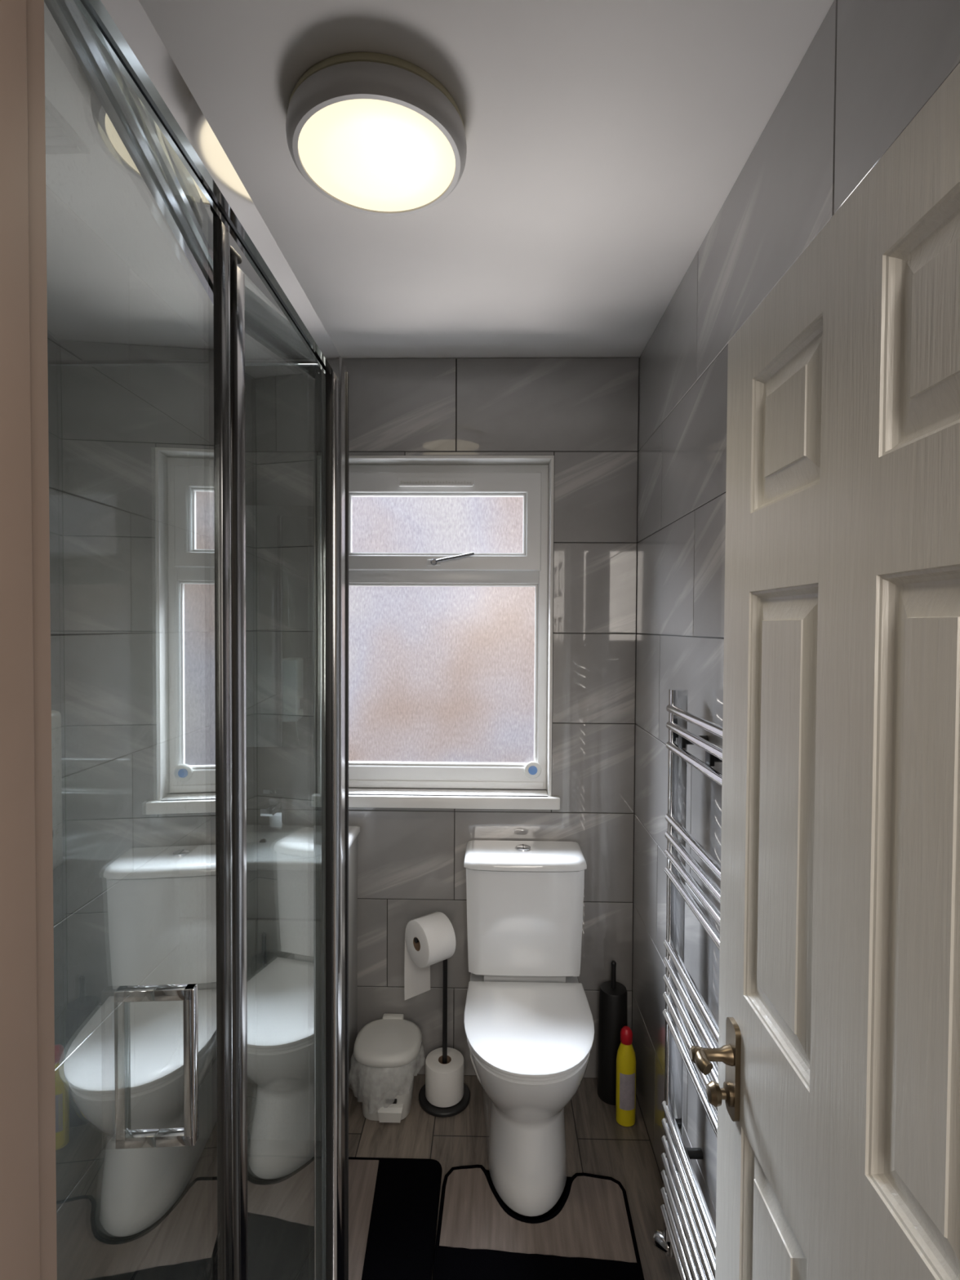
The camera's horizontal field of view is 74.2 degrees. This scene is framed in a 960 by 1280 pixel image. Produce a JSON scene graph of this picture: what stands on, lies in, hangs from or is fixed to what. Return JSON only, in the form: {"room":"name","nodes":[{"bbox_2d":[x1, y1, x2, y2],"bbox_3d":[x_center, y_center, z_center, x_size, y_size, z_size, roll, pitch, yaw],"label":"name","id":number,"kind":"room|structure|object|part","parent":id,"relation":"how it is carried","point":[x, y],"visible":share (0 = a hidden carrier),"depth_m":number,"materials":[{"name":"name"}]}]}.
{"room":"bathroom","nodes":[
{"label":"bathroom","id":0,"kind":"room"},
{"bbox_2d":[45,184,210,1279],"bbox_3d":[-0.927,0.288,1.264,0.100,2.405,1.754,0,1,1],"label":"shower door","id":1,"kind":"structure","parent":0,"point":[129,446],"depth_m":1.53,"materials":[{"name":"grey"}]},
{"bbox_2d":[101,1073,680,1279],"bbox_3d":[-0.197,1.525,1.256,1.575,0.060,1.994,0,1,1],"label":"floor","id":2,"kind":"structure","parent":0,"point":[597,1144],"depth_m":1.85,"materials":[{"name":"brown wood"}]},
{"bbox_2d":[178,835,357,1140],"bbox_3d":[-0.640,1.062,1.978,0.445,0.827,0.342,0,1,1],"label":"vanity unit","id":3,"kind":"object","parent":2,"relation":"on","point":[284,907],"visible":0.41,"depth_m":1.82,"materials":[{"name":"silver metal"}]},
{"bbox_3d":[-0.754,1.097,1.832,0.220,0.593,0.018,0,1,1],"label":"cabinet door","id":4,"kind":"part","parent":3,"relation":"part of","materials":[{"name":"white"}]},
{"bbox_3d":[-0.641,0.727,1.822,0.441,0.138,0.018,0,1,1],"label":"fascia panel","id":5,"kind":"part","parent":3,"relation":"part of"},
{"bbox_3d":[-0.610,0.885,1.810,0.010,0.090,0.016,0,1,1],"label":"door pull","id":6,"kind":"part","parent":3,"relation":"part of","materials":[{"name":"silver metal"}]},
{"bbox_2d":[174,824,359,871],"bbox_3d":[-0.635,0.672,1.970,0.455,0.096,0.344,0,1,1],"label":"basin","id":7,"kind":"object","parent":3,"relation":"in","point":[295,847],"visible":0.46,"depth_m":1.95,"materials":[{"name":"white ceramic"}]},
{"bbox_2d":[260,789,285,831],"bbox_3d":[-0.666,0.547,2.046,0.042,0.149,0.128,0,1,1],"label":"tap","id":8,"kind":"object","parent":7,"relation":"on","point":[275,809],"visible":1,"depth_m":2.07,"materials":[{"name":"silver metal"}]},
{"bbox_3d":[-0.666,0.538,2.027,0.038,0.023,0.090,0,1,1],"label":"spout","id":9,"kind":"part","parent":8,"relation":"part of","materials":[{"name":"silver metal"}]},
{"bbox_3d":[-0.665,0.491,2.057,0.038,0.037,0.104,0,1,1],"label":"lever","id":10,"kind":"part","parent":8,"relation":"part of","materials":[{"name":"silver metal"}]},
{"bbox_3d":[-0.532,1.099,1.828,0.218,0.593,0.018,0,1,1],"label":"cabinet door","id":11,"kind":"part","parent":3,"relation":"part of","materials":[{"name":"white"}]},
{"bbox_2d":[130,1154,441,1279],"bbox_3d":[-0.458,1.480,1.568,0.697,0.010,0.487,0,1,1],"label":"bath mat","id":12,"kind":"object","parent":2,"relation":"on","point":[393,1203],"visible":0.58,"depth_m":1.63,"materials":[{"name":"black fabric"}]},
{"bbox_2d":[353,1013,422,1122],"bbox_3d":[-0.292,1.365,2.026,0.212,0.222,0.217,0,1,1],"label":"pedal bin","id":13,"kind":"object","parent":2,"relation":"on","point":[393,1041],"visible":0.91,"depth_m":1.95,"materials":[{"name":"white plastic"}]},
{"bbox_2d":[348,1043,424,1114],"bbox_3d":[-0.293,1.358,2.021,0.238,0.136,0.244,0,1,1],"label":"liner","id":14,"kind":"object","parent":13,"relation":"in","point":[352,1076],"visible":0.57,"depth_m":1.92,"materials":[{"name":"white plastic"}]},
{"bbox_3d":[-0.292,1.273,2.021,0.212,0.036,0.210,0,1,1],"label":"bin lid","id":15,"kind":"part","parent":13,"relation":"part of","materials":[{"name":"white plastic"}]},
{"bbox_2d":[413,937,470,1117],"bbox_3d":[-0.117,1.199,2.041,0.175,0.554,0.166,0,1,1],"label":"stand","id":16,"kind":"object","parent":2,"relation":"on","point":[439,1112],"visible":0.6,"depth_m":2.03,"materials":[{"name":"black metal"}]},
{"bbox_2d":[404,911,455,999],"bbox_3d":[-0.159,1.014,2.004,0.102,0.282,0.146,-1,2,-38],"label":"toilet roll","id":17,"kind":"object","parent":16,"relation":"hanging from","point":[434,932],"visible":0.99,"depth_m":1.98,"materials":[{"name":"white paper"}]},
{"bbox_2d":[425,1047,463,1107],"bbox_3d":[-0.114,1.406,2.045,0.124,0.112,0.124,0,1,1],"label":"toilet roll","id":18,"kind":"object","parent":16,"relation":"on","point":[444,1082],"visible":0.98,"depth_m":2.00,"materials":[{"name":"white paper"}]},
{"bbox_2d":[463,840,594,1216],"bbox_3d":[0.135,1.075,1.845,0.378,0.814,0.559,0,1,1],"label":"toilet","id":19,"kind":"object","parent":2,"relation":"on","point":[529,1025],"visible":1,"depth_m":1.85,"materials":[{"name":"white ceramic"}]},
{"bbox_3d":[0.141,0.688,2.023,0.378,0.034,0.185,0,1,1],"label":"cistern lid","id":20,"kind":"part","parent":19,"relation":"part of","materials":[{"name":"white ceramic"}]},
{"bbox_3d":[0.136,1.086,1.776,0.358,0.013,0.406,0,1,1],"label":"seat","id":21,"kind":"part","parent":19,"relation":"part of","materials":[{"name":"white plastic"}]},
{"bbox_3d":[0.136,1.069,1.767,0.364,0.016,0.404,0,1,1],"label":"lid","id":22,"kind":"part","parent":19,"relation":"part of","materials":[{"name":"white plastic"}]},
{"bbox_2d":[431,1164,644,1279],"bbox_3d":[0.138,1.485,1.505,0.499,0.011,0.556,0,1,1],"label":"mat","id":23,"kind":"object","parent":2,"relation":"on","point":[588,1233],"visible":0.98,"depth_m":1.58,"materials":[{"name":"beige fabric"}]},
{"bbox_2d":[597,960,626,1105],"bbox_3d":[0.431,1.259,2.060,0.096,0.439,0.096,0,1,1],"label":"toilet brush","id":24,"kind":"object","parent":2,"relation":"on","point":[612,994],"visible":0.87,"depth_m":2.02,"materials":[{"name":"black plastic"}]},
{"bbox_3d":[0.432,1.085,2.056,0.017,0.090,0.017,0,1,1],"label":"brush handle","id":25,"kind":"part","parent":24,"relation":"part of","materials":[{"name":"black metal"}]},
{"bbox_2d":[615,1026,635,1126],"bbox_3d":[0.449,1.335,1.951,0.060,0.293,0.052,0,1,1],"label":"bottle","id":26,"kind":"object","parent":2,"relation":"on","point":[625,1091],"visible":1,"depth_m":1.93,"materials":[{"name":"yellow plastic"}]},
{"bbox_3d":[-0.587,1.476,0.849,0.610,0.050,0.884,0,1,1],"label":"shower tray","id":27,"kind":"object","parent":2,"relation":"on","visible":0},
{"bbox_2d":[47,0,348,1279],"bbox_3d":[-0.579,0.460,0.838,0.615,1.993,0.908,0,1,1],"label":"shower door frame","id":28,"kind":"structure","parent":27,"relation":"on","point":[201,1233],"depth_m":0.82,"materials":[{"name":"silver metal"}]},
{"bbox_3d":[-0.295,0.413,0.618,0.037,0.154,0.011,0,1,-3],"label":"door handle","id":29,"kind":"part","parent":28,"relation":"part of","materials":[{"name":"silver metal"}]},
{"bbox_3d":[-0.317,0.455,0.612,0.006,1.937,0.421,0,1,-3],"label":"door glass","id":30,"kind":"part","parent":28,"relation":"part of","materials":[{"name":"clear glass"}]},
{"bbox_3d":[-0.580,-0.532,1.220,0.586,0.008,0.013,0,1,1],"label":"rail","id":31,"kind":"part","parent":28,"relation":"part of","materials":[{"name":"silver metal"}]},
{"bbox_3d":[-0.292,-0.504,0.811,0.037,0.058,0.905,0,1,1],"label":"rail","id":32,"kind":"part","parent":28,"relation":"part of","materials":[{"name":"silver metal"}]},
{"bbox_3d":[-0.322,0.445,1.055,0.006,1.937,0.343,0,1,8],"label":"door glass","id":33,"kind":"part","parent":28,"relation":"part of","materials":[{"name":"clear glass"}]},
{"bbox_3d":[-0.280,0.455,1.248,0.026,1.986,0.077,0,1,1],"label":"corner post","id":34,"kind":"part","parent":28,"relation":"part of","materials":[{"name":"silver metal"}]},
{"bbox_2d":[44,0,834,359],"bbox_3d":[-0.182,-0.961,1.270,1.575,0.100,1.854,0,1,1],"label":"ceiling","id":35,"kind":"structure","parent":0,"point":[606,140],"depth_m":1.19,"materials":[{"name":"white paint"}]},
{"bbox_2d":[285,52,466,215],"bbox_3d":[-0.180,-0.876,1.127,0.314,0.062,0.314,0,1,1],"label":"ceiling lamp","id":36,"kind":"object","parent":35,"relation":"attached to","point":[372,133],"visible":1,"depth_m":1.06,"materials":[{"name":"white plastic"}]},
{"bbox_2d":[297,98,455,211],"bbox_3d":[-0.181,-0.850,1.127,0.274,0.010,0.274,0,1,1],"label":"diffuser","id":37,"kind":"object","parent":36,"relation":"attached to","point":[361,154],"depth_m":1.10,"materials":[{"name":"white"}]},
{"bbox_2d":[244,357,639,1078],"bbox_3d":[-0.170,0.271,2.171,1.575,2.405,0.106,0,1,1],"label":"wall","id":38,"kind":"structure","parent":0,"point":[582,412],"depth_m":2.11,"materials":[{"name":"grey tile"}]},
{"bbox_2d":[311,455,559,809],"bbox_3d":[-0.144,-0.028,2.167,0.825,1.168,0.163,0,1,1],"label":"window","id":39,"kind":"structure","parent":38,"relation":"in","point":[528,568],"depth_m":2.17,"materials":[{"name":"white plastic"}]},
{"bbox_3d":[-0.158,-0.264,2.162,0.045,0.020,0.013,0,1,1],"label":"handle","id":40,"kind":"part","parent":39,"relation":"part of","materials":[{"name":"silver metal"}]},
{"bbox_3d":[-0.147,0.537,2.151,0.825,0.039,0.105,0,1,1],"label":"sill","id":41,"kind":"part","parent":39,"relation":"part of","materials":[{"name":"white plastic"}]},
{"bbox_2d":[397,477,474,486],"bbox_3d":[-0.149,-0.535,2.153,0.260,0.030,0.020,0,1,1],"label":"vent","id":42,"kind":"object","parent":39,"relation":"attached to","point":[402,482],"depth_m":2.15,"materials":[{"name":"white plastic"}]},
{"bbox_3d":[-0.148,-0.406,2.187,0.714,0.334,0.046,0,1,1],"label":"opening sash","id":43,"kind":"part","parent":39,"relation":"part of","materials":[{"name":"white plastic"}]},
{"bbox_3d":[-0.094,-0.275,2.139,0.150,0.043,0.022,0,1,8],"label":"handle lever","id":44,"kind":"part","parent":39,"relation":"part of","materials":[{"name":"grey metal"}]},
{"bbox_2d":[524,760,541,778],"bbox_3d":[0.182,0.448,2.185,0.060,0.060,0.014,0,1,1],"label":"air freshener","id":45,"kind":"object","parent":39,"relation":"attached to","point":[532,770],"visible":1,"depth_m":2.18,"materials":[{"name":"white plastic"}]},
{"bbox_2d":[631,0,959,1227],"bbox_3d":[0.547,0.296,1.232,0.100,2.405,1.754,0,1,1],"label":"wall","id":46,"kind":"structure","parent":0,"point":[870,67],"depth_m":1.39,"materials":[{"name":"grey tile"}]},
{"bbox_2d":[653,688,722,1279],"bbox_3d":[0.451,0.783,1.221,0.087,1.328,0.576,0,1,1],"label":"towel radiator","id":47,"kind":"object","parent":46,"relation":"attached to","point":[687,1235],"visible":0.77,"depth_m":1.35,"materials":[{"name":"silver metal"}]},
{"bbox_3d":[-0.210,0.313,0.312,1.575,2.405,0.120,0,1,1],"label":"wall","id":48,"kind":"structure","parent":0,"visible":0},
{"bbox_2d":[0,0,57,1279],"bbox_3d":[-0.297,0.475,0.309,0.098,2.080,0.140,0,1,1],"label":"door frame","id":49,"kind":"structure","parent":48,"relation":"attached to","point":[28,1168],"depth_m":0.34,"materials":[{"name":"wood"}]},
{"bbox_2d":[688,62,959,1279],"bbox_3d":[0.354,0.526,0.687,0.100,1.952,0.620,0,1,1],"label":"door","id":50,"kind":"structure","parent":48,"relation":"in","point":[836,1093],"depth_m":0.63,"materials":[{"name":"white paint"}]},
{"bbox_3d":[0.338,0.607,0.929,0.058,0.028,0.028,0,1,1],"label":"lever handle","id":51,"kind":"part","parent":50,"relation":"part of","materials":[{"name":"gold metal"}]},
{"bbox_3d":[0.370,0.627,0.929,0.008,0.140,0.038,0,1,1],"label":"handle plate","id":52,"kind":"part","parent":50,"relation":"part of","materials":[{"name":"gold metal"}]},
{"label":"outside","id":53,"kind":"structure","parent":0,"visible":0},
{"bbox_2d":[348,497,535,762],"bbox_3d":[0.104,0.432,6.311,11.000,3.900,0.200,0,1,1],"label":"window glass","id":54,"kind":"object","parent":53,"point":[446,674],"depth_m":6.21,"materials":[{"name":"glass"}]}
]}

